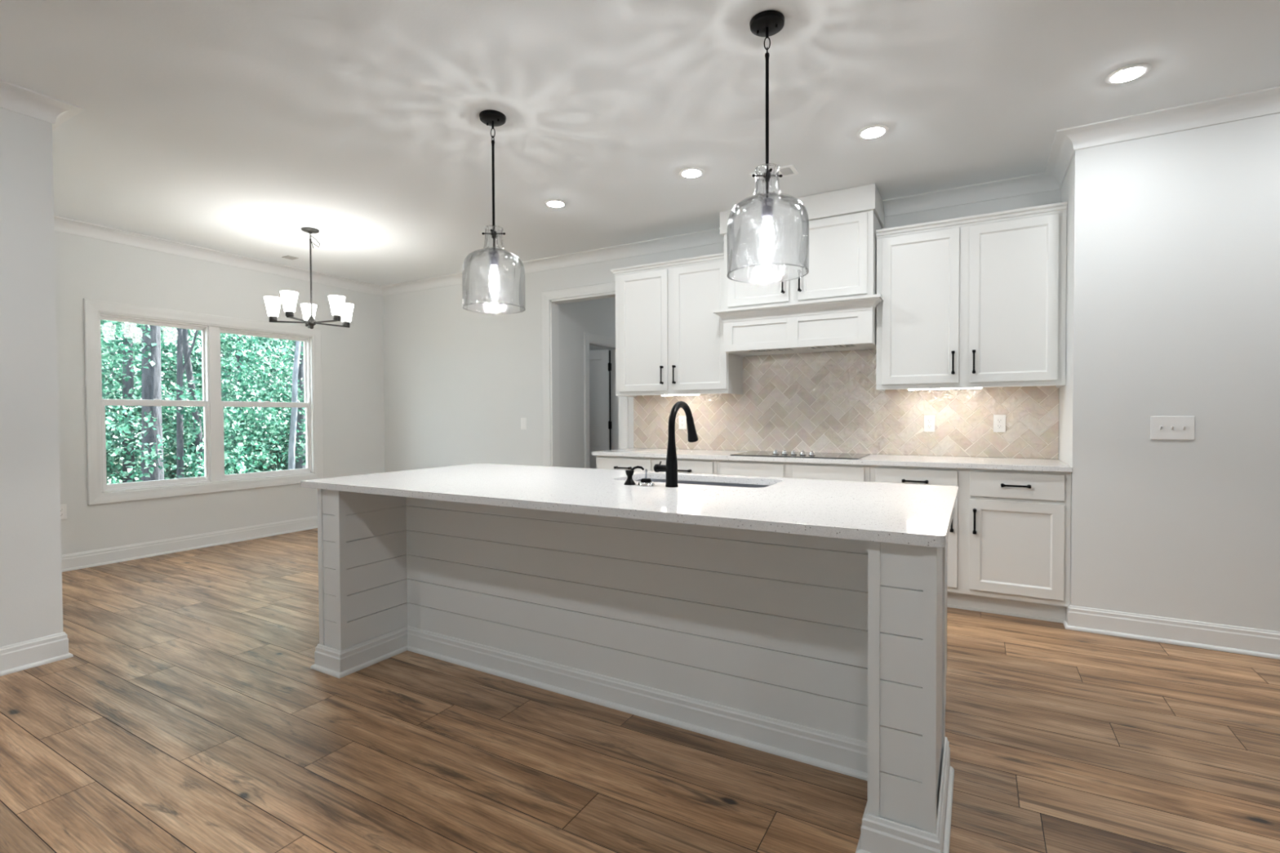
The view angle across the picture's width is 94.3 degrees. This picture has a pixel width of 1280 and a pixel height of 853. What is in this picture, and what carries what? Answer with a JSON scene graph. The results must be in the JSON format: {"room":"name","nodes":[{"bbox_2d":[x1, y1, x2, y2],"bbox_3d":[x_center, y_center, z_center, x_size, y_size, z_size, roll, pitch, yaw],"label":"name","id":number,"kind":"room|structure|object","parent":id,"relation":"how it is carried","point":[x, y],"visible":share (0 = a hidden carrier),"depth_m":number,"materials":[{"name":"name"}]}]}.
{"room":"kitchen","nodes":[
{"label":"kitchen","id":0,"kind":"room"},
{"bbox_2d":[0,107,62,647],"bbox_3d":[-4.248,-0.170,0.771,0.120,2.773,5.150,0,1,30],"label":"wall partition","id":1,"kind":"structure","parent":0,"point":[31,598],"depth_m":2.88,"materials":[{"name":"white paint"}]},
{"bbox_2d":[0,515,317,675],"bbox_3d":[-4.206,1.113,2.846,2.462,0.130,8.753,0,1,30],"label":"baseboard","id":2,"kind":"structure","parent":1,"relation":"attached to","point":[16,657],"depth_m":4.98,"materials":[{"name":"white paint"}]},
{"bbox_2d":[0,79,724,296],"bbox_3d":[-3.293,-1.542,2.272,4.588,0.094,8.753,0,1,30],"label":"trim","id":3,"kind":"structure","parent":1,"relation":"attached to","point":[15,98],"depth_m":5.42,"materials":[{"name":"white paint"}]},
{"bbox_2d":[54,231,384,555],"bbox_3d":[-4.109,-0.210,5.648,0.150,2.873,3.968,0,1,30],"label":"wall","id":4,"kind":"structure","parent":0,"point":[86,268],"depth_m":5.52,"materials":[{"name":"white paint"}]},
{"bbox_2d":[60,504,66,519],"bbox_3d":[-4.571,0.677,4.682,0.008,0.120,0.072,0,1,30],"label":"wall outlet","id":5,"kind":"object","parent":4,"relation":"attached to","point":[63,507],"visible":0.6,"depth_m":4.69,"materials":[{"name":"white plastic"}]},
{"bbox_2d":[83,298,323,505],"bbox_3d":[-4.054,-0.215,5.705,0.149,1.677,1.990,0,1,30],"label":"window","id":6,"kind":"structure","parent":4,"relation":"in","point":[215,480],"depth_m":5.61,"materials":[{"name":"white paint"}]},
{"bbox_2d":[558,297,615,467],"bbox_3d":[-0.364,-0.301,7.027,0.115,2.773,2.132,0,1,30],"label":"wall","id":7,"kind":"structure","parent":0,"point":[595,317],"depth_m":6.33,"materials":[{"name":"white paint"}]},
{"bbox_2d":[583,332,615,468],"bbox_3d":[-0.389,0.029,6.850,0.019,2.120,0.855,0,1,30],"label":"trim","id":8,"kind":"structure","parent":7,"relation":"attached to","point":[588,337],"depth_m":6.50,"materials":[{"name":"white paint"}]},
{"bbox_2d":[589,349,611,468],"bbox_3d":[-0.607,0.070,7.313,0.614,1.998,0.058,0,1,30],"label":"door","id":9,"kind":"structure","parent":7,"relation":"in","point":[600,365],"depth_m":7.24,"materials":[{"name":"white paint"}]},
{"bbox_2d":[589,342,618,449],"bbox_3d":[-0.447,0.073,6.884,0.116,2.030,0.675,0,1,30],"label":"trim","id":10,"kind":"structure","parent":7,"relation":"attached to","point":[615,398],"depth_m":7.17,"materials":[{"name":"white paint"}]},
{"bbox_2d":[0,0,1279,285],"bbox_3d":[-0.266,-1.644,1.843,10.700,0.100,11.400,0,1,30],"label":"ceiling","id":11,"kind":"structure","parent":0,"point":[237,127],"depth_m":2.94,"materials":[{"name":"white paint"}]},
{"bbox_2d":[281,255,298,259],"bbox_3d":[-3.415,-1.649,5.795,0.110,0.006,0.100,0,1,30],"label":"ceiling vent","id":12,"kind":"object","parent":11,"relation":"in","point":[289,257],"visible":1,"depth_m":5.78,"materials":[{"name":"grey metal"}]},
{"bbox_2d":[263,226,354,328],"bbox_3d":[-2.727,-1.227,4.957,0.662,0.825,0.663,0,1,30],"label":"chandelier","id":13,"kind":"object","parent":11,"relation":"hanging from","point":[340,310],"visible":1,"depth_m":4.87,"materials":[{"name":"white glass"}]},
{"bbox_2d":[462,110,525,313],"bbox_3d":[-0.764,-1.114,3.100,0.321,1.000,0.321,0,1,22],"label":"pendant light","id":14,"kind":"object","parent":11,"relation":"hanging from","point":[493,118],"visible":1,"depth_m":3.09,"materials":[{"name":"clear glass"}]},
{"bbox_2d":[488,250,498,267],"bbox_3d":[-0.764,-0.874,3.104,0.048,0.079,0.048,0,1,30],"label":"socket","id":15,"kind":"object","parent":14,"relation":"attached to","point":[493,255],"depth_m":3.09,"materials":[{"name":"grey"}]},
{"bbox_2d":[544,199,566,208],"bbox_3d":[-0.620,-1.630,4.358,0.164,0.016,0.164,0,1,30],"label":"recessed light","id":16,"kind":"object","parent":11,"relation":"in","point":[555,203],"visible":1,"depth_m":4.33,"materials":[{"name":"white plastic"}]},
{"bbox_2d":[679,167,704,178],"bbox_3d":[0.332,-1.625,3.818,0.164,0.016,0.164,0,1,30],"label":"recessed light","id":17,"kind":"object","parent":11,"relation":"in","point":[691,172],"visible":1,"depth_m":3.79,"materials":[{"name":"white plastic"}]},
{"bbox_2d":[726,9,808,283],"bbox_3d":[0.507,-1.107,2.364,0.321,1.000,0.321,1,1,37],"label":"pendant light","id":18,"kind":"object","parent":11,"relation":"hanging from","point":[766,24],"visible":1,"depth_m":2.35,"materials":[{"name":"clear glass"}]},
{"bbox_2d":[760,197,773,221],"bbox_3d":[0.508,-0.866,2.369,0.048,0.079,0.048,0,1,30],"label":"socket","id":19,"kind":"object","parent":18,"relation":"attached to","point":[766,204],"depth_m":2.35,"materials":[{"name":"grey"}]},
{"bbox_2d":[749,164,798,182],"bbox_3d":[0.865,-1.632,3.834,0.280,0.006,0.150,0,1,30],"label":"ceiling vent","id":20,"kind":"object","parent":11,"relation":"in","point":[787,171],"visible":0.69,"depth_m":3.81,"materials":[{"name":"white plastic"}]},
{"bbox_2d":[857,124,888,139],"bbox_3d":[1.286,-1.619,3.276,0.164,0.016,0.164,0,1,30],"label":"recessed light","id":21,"kind":"object","parent":11,"relation":"in","point":[873,131],"visible":1,"depth_m":3.25,"materials":[{"name":"white plastic"}]},
{"bbox_2d":[1105,62,1151,84],"bbox_3d":[2.240,-1.613,2.727,0.164,0.016,0.164,0,1,30],"label":"recessed light","id":22,"kind":"object","parent":11,"relation":"in","point":[1127,73],"visible":1,"depth_m":2.71,"materials":[{"name":"white plastic"}]},
{"bbox_2d":[0,528,1279,852],"bbox_3d":[-0.292,1.238,1.917,13.232,0.120,11.400,0,1,30],"label":"floor","id":23,"kind":"structure","parent":0,"point":[189,712],"depth_m":2.16,"materials":[{"name":"brown wood"}]},
{"bbox_2d":[311,488,954,852],"bbox_3d":[-0.108,0.727,2.701,2.727,0.872,1.199,0,1,30],"label":"kitchen island","id":24,"kind":"object","parent":23,"relation":"on","point":[828,653],"visible":0.8,"depth_m":2.31,"materials":[{"name":"white paint"}]},
{"bbox_2d":[300,462,958,547],"bbox_3d":[-0.144,0.276,2.722,2.800,0.030,1.210,0,1,30],"label":"island countertop","id":25,"kind":"structure","parent":24,"relation":"on","point":[903,513],"depth_m":2.27,"materials":[{"name":"white stone"}]},
{"bbox_2d":[623,466,644,484],"bbox_3d":[-0.031,0.220,2.688,0.052,0.083,0.098,1,1,43],"label":"soap dispenser","id":26,"kind":"object","parent":25,"relation":"on","point":[629,473],"visible":1,"depth_m":2.66,"materials":[{"name":"black metal"}]},
{"bbox_2d":[636,469,654,486],"bbox_3d":[0.027,0.226,2.637,0.080,0.072,0.080,0,1,30],"label":"stopper","id":27,"kind":"object","parent":25,"relation":"on","point":[645,482],"visible":1,"depth_m":2.62,"materials":[{"name":"silver metal"}]},
{"bbox_2d":[653,400,697,487],"bbox_3d":[0.168,0.073,2.688,0.110,0.375,0.274,0,1,30],"label":"kitchen faucet","id":28,"kind":"object","parent":25,"relation":"on","point":[671,467],"visible":1,"depth_m":2.57,"materials":[{"name":"black metal"}]},
{"bbox_2d":[635,479,770,487],"bbox_3d":[0.274,0.392,2.866,0.820,0.210,0.420,0,1,30],"label":"sink","id":29,"kind":"object","parent":25,"relation":"in","point":[725,484],"visible":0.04,"depth_m":3.01,"materials":[{"name":"silver metal"}]},
{"bbox_2d":[596,455,717,474],"bbox_3d":[0.248,0.679,4.946,1.080,0.884,0.682,0,1,30],"label":"base cabinet","id":30,"kind":"object","parent":23,"relation":"on","point":[603,462],"visible":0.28,"depth_m":4.69,"materials":[{"name":"white paint"}]},
{"bbox_2d":[591,448,1072,471],"bbox_3d":[1.176,0.227,4.420,3.250,0.030,0.667,0,1,30],"label":"countertop","id":31,"kind":"structure","parent":30,"relation":"on","point":[934,461],"depth_m":3.99,"materials":[{"name":"white stone"}]},
{"bbox_2d":[729,449,870,458],"bbox_3d":[1.192,0.192,4.420,0.910,0.040,0.525,0,1,30],"label":"cooktop","id":32,"kind":"object","parent":31,"relation":"in","point":[784,453],"visible":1,"depth_m":4.33,"materials":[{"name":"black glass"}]},
{"bbox_2d":[717,459,870,481],"bbox_3d":[1.185,0.684,4.414,1.072,0.884,0.682,0,1,30],"label":"base cabinet","id":33,"kind":"object","parent":23,"relation":"on","point":[856,473],"visible":0.09,"depth_m":4.12,"materials":[{"name":"white paint"}]},
{"bbox_2d":[870,465,1071,622],"bbox_3d":[2.120,0.690,3.883,1.073,0.884,0.682,0,1,30],"label":"base cabinet","id":34,"kind":"object","parent":23,"relation":"on","point":[1009,539],"visible":0.77,"depth_m":3.52,"materials":[{"name":"white paint"}]},
{"bbox_2d":[382,189,1060,472],"bbox_3d":[1.381,-0.267,4.744,10.288,2.773,0.115,0,1,30],"label":"wall","id":35,"kind":"structure","parent":0,"point":[460,383],"depth_m":6.45,"materials":[{"name":"white paint"}]},
{"bbox_2d":[520,417,526,429],"bbox_3d":[-1.207,-0.030,6.147,0.072,0.120,0.008,0,1,30],"label":"light switch","id":36,"kind":"object","parent":35,"relation":"attached to","point":[523,420],"visible":1,"depth_m":6.14,"materials":[{"name":"white plastic"}]},
{"bbox_2d":[550,292,619,466],"bbox_3d":[-0.514,-0.079,5.824,0.815,2.373,0.119,0,1,30],"label":"trim","id":37,"kind":"structure","parent":35,"relation":"attached to","point":[554,310],"depth_m":5.98,"materials":[{"name":"white paint"}]},
{"bbox_2d":[542,281,628,466],"bbox_3d":[-0.547,-0.124,5.765,1.001,2.466,0.019,0,1,30],"label":"trim","id":38,"kind":"structure","parent":35,"relation":"attached to","point":[607,287],"depth_m":5.96,"materials":[{"name":"white paint"}]},
{"bbox_2d":[609,252,742,396],"bbox_3d":[0.295,-0.816,5.053,1.075,1.098,0.396,0,1,30],"label":"upper cabinet","id":39,"kind":"object","parent":35,"relation":"attached to","point":[669,336],"visible":0.93,"depth_m":4.90,"materials":[{"name":"white paint"}]},
{"bbox_2d":[661,394,699,395],"bbox_3d":[0.337,-0.269,4.979,0.351,0.017,0.044,0,1,30],"label":"light bar","id":40,"kind":"object","parent":39,"relation":"attached to","point":[675,394],"visible":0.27,"depth_m":4.97,"materials":[{"name":"white plastic"}]},
{"bbox_2d":[712,183,884,356],"bbox_3d":[1.203,-1.111,4.464,1.201,1.072,0.513,0,1,30],"label":"range hood","id":41,"kind":"object","parent":35,"relation":"attached to","point":[833,307],"visible":0.96,"depth_m":4.26,"materials":[{"name":"white paint"}]},
{"bbox_2d":[746,348,790,352],"bbox_3d":[0.980,-0.596,4.518,0.355,0.029,0.155,0,1,30],"label":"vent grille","id":42,"kind":"object","parent":41,"relation":"attached to","point":[777,349],"depth_m":4.57,"materials":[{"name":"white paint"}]},
{"bbox_2d":[712,293,883,322],"bbox_3d":[1.115,-0.842,4.312,1.201,0.091,0.152,0,1,30],"label":"mantel shelf","id":43,"kind":"object","parent":41,"relation":"attached to","point":[863,304],"depth_m":4.25,"materials":[{"name":"white paint"}]},
{"bbox_2d":[804,344,855,349],"bbox_3d":[1.369,-0.593,4.297,0.360,0.029,0.155,0,1,30],"label":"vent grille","id":44,"kind":"object","parent":41,"relation":"attached to","point":[845,345],"depth_m":4.34,"materials":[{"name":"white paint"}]},
{"bbox_2d":[633,349,1058,458],"bbox_3d":[1.345,-0.197,4.691,3.230,0.806,0.013,0,1,30],"label":"wall tile","id":45,"kind":"structure","parent":35,"relation":"attached to","point":[821,402],"depth_m":4.56,"materials":[{"name":"beige tile"}]},
{"bbox_2d":[678,415,686,429],"bbox_3d":[0.374,-0.035,5.238,0.072,0.120,0.008,0,1,30],"label":"wall outlet","id":46,"kind":"object","parent":45,"relation":"attached to","point":[682,419],"visible":0.95,"depth_m":5.24,"materials":[{"name":"white plastic"}]},
{"bbox_2d":[924,415,934,431],"bbox_3d":[2.082,-0.021,4.268,0.072,0.120,0.008,0,1,30],"label":"wall outlet","id":47,"kind":"object","parent":45,"relation":"attached to","point":[929,420],"visible":1,"depth_m":4.26,"materials":[{"name":"white plastic"}]},
{"bbox_2d":[926,418,932,422],"bbox_3d":[2.080,-0.041,4.265,0.033,0.028,0.003,0,1,30],"label":"receptacle","id":48,"kind":"object","parent":47,"relation":"attached to","point":[928,420],"depth_m":4.26,"materials":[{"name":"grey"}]},
{"bbox_2d":[926,424,932,428],"bbox_3d":[2.081,-0.002,4.266,0.033,0.028,0.003,0,1,30],"label":"receptacle","id":49,"kind":"object","parent":47,"relation":"attached to","point":[928,426],"depth_m":4.26,"materials":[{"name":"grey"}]},
{"bbox_2d":[993,414,1005,432],"bbox_3d":[2.457,-0.021,4.055,0.072,0.120,0.008,0,1,30],"label":"wall outlet","id":50,"kind":"object","parent":45,"relation":"attached to","point":[999,420],"visible":1,"depth_m":4.05,"materials":[{"name":"white plastic"}]},
{"bbox_2d":[996,418,1002,422],"bbox_3d":[2.455,-0.040,4.052,0.033,0.028,0.003,0,1,30],"label":"receptacle","id":51,"kind":"object","parent":50,"relation":"attached to","point":[998,420],"depth_m":4.05,"materials":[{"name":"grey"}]},
{"bbox_2d":[996,424,1002,428],"bbox_3d":[2.455,-0.001,4.053,0.033,0.028,0.003,0,1,30],"label":"receptacle","id":52,"kind":"object","parent":50,"relation":"attached to","point":[998,426],"depth_m":4.05,"materials":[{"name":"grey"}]},
{"bbox_2d":[875,201,1067,391],"bbox_3d":[2.182,-0.804,3.981,1.077,1.098,0.396,0,1,30],"label":"upper cabinet","id":53,"kind":"object","parent":35,"relation":"attached to","point":[978,300],"visible":1,"depth_m":3.81,"materials":[{"name":"white paint"}]},
{"bbox_2d":[908,387,982,390],"bbox_3d":[2.052,-0.259,4.005,0.456,0.017,0.044,0,1,30],"label":"light bar","id":54,"kind":"object","parent":53,"relation":"attached to","point":[950,388],"visible":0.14,"depth_m":3.98,"materials":[{"name":"white plastic"}]},
{"bbox_2d":[1058,112,1279,631],"bbox_3d":[4.127,-0.243,2.740,3.533,2.773,0.656,0,1,30],"label":"wall","id":55,"kind":"structure","parent":0,"point":[1173,260],"depth_m":3.11,"materials":[{"name":"white paint"}]},
{"bbox_2d":[882,85,1279,217],"bbox_3d":[3.625,-1.584,2.943,4.620,0.094,0.751,0,1,30],"label":"trim","id":56,"kind":"structure","parent":55,"relation":"attached to","point":[1263,102],"depth_m":3.23,"materials":[{"name":"white paint"}]},
{"bbox_2d":[1062,604,1279,659],"bbox_3d":[3.970,1.084,2.507,3.561,0.130,0.103,0,1,30],"label":"baseboard","id":57,"kind":"structure","parent":55,"relation":"attached to","point":[1211,636],"depth_m":3.12,"materials":[{"name":"white paint"}]},
{"bbox_2d":[1150,416,1195,439],"bbox_3d":[2.796,0.008,3.115,0.176,0.124,0.016,0,1,30],"label":"light switch","id":58,"kind":"object","parent":55,"relation":"attached to","point":[1162,428],"visible":1,"depth_m":3.12,"materials":[{"name":"white plastic"}]},
{"label":"outside","id":59,"kind":"structure","parent":0,"visible":0},
{"bbox_2d":[111,451,284,477],"bbox_3d":[-15.250,1.562,20.200,33.542,0.200,48.000,0,1,30],"label":"ground","id":60,"kind":"structure","parent":59,"point":[251,451],"depth_m":22.31,"materials":[{"name":"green plant"}]},
{"bbox_2d":[122,322,134,483],"bbox_3d":[-10.405,-1.437,12.037,0.200,6.052,0.240,0,1,30],"label":"tree","id":61,"kind":"object","parent":60,"relation":"on","point":[129,384],"visible":0.23,"depth_m":12.00,"materials":[{"name":"brown plant"}]},
{"bbox_2d":[140,324,164,481],"bbox_3d":[-8.567,-2.177,11.012,0.366,7.552,1.193,1,1,45],"label":"tree","id":62,"kind":"object","parent":60,"relation":"on","point":[151,377],"visible":0.22,"depth_m":10.66,"materials":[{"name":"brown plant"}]},
{"bbox_2d":[176,328,198,478],"bbox_3d":[-7.843,-1.668,10.371,0.106,6.551,0.493,1,1,45],"label":"tree","id":63,"kind":"object","parent":60,"relation":"on","point":[180,369],"visible":0.36,"depth_m":10.24,"materials":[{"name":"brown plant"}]},
{"bbox_2d":[182,328,204,476],"bbox_3d":[-9.220,-1.444,12.219,0.481,6.056,0.150,-1,1,-40],"label":"tree","id":64,"kind":"object","parent":60,"relation":"on","point":[188,370],"visible":0.33,"depth_m":12.19,"materials":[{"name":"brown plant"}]},
{"bbox_2d":[100,320,306,484],"bbox_3d":[-9.501,-2.862,19.541,18.572,10.526,20.539,0,1,33],"label":"foliage","id":65,"kind":"object","parent":60,"relation":"on","point":[255,359],"visible":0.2,"depth_m":11.49,"materials":[{"name":"green plant"}]},
{"bbox_2d":[235,334,243,473],"bbox_3d":[-9.351,-0.972,13.809,0.180,5.057,0.262,0,1,6],"label":"tree","id":66,"kind":"object","parent":60,"relation":"on","point":[237,357],"visible":0.1,"depth_m":13.74,"materials":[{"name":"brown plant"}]},
{"bbox_2d":[288,341,301,469],"bbox_3d":[-6.044,-0.931,10.575,0.154,5.055,0.510,0,1,30],"label":"tree","id":67,"kind":"object","parent":60,"relation":"on","point":[291,448],"visible":0.56,"depth_m":10.43,"materials":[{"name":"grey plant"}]},
{"bbox_2d":[294,341,306,469],"bbox_3d":[-7.517,-1.718,13.070,0.220,6.552,0.240,0,1,30],"label":"tree","id":68,"kind":"object","parent":60,"relation":"on","point":[300,372],"visible":0.08,"depth_m":13.02,"materials":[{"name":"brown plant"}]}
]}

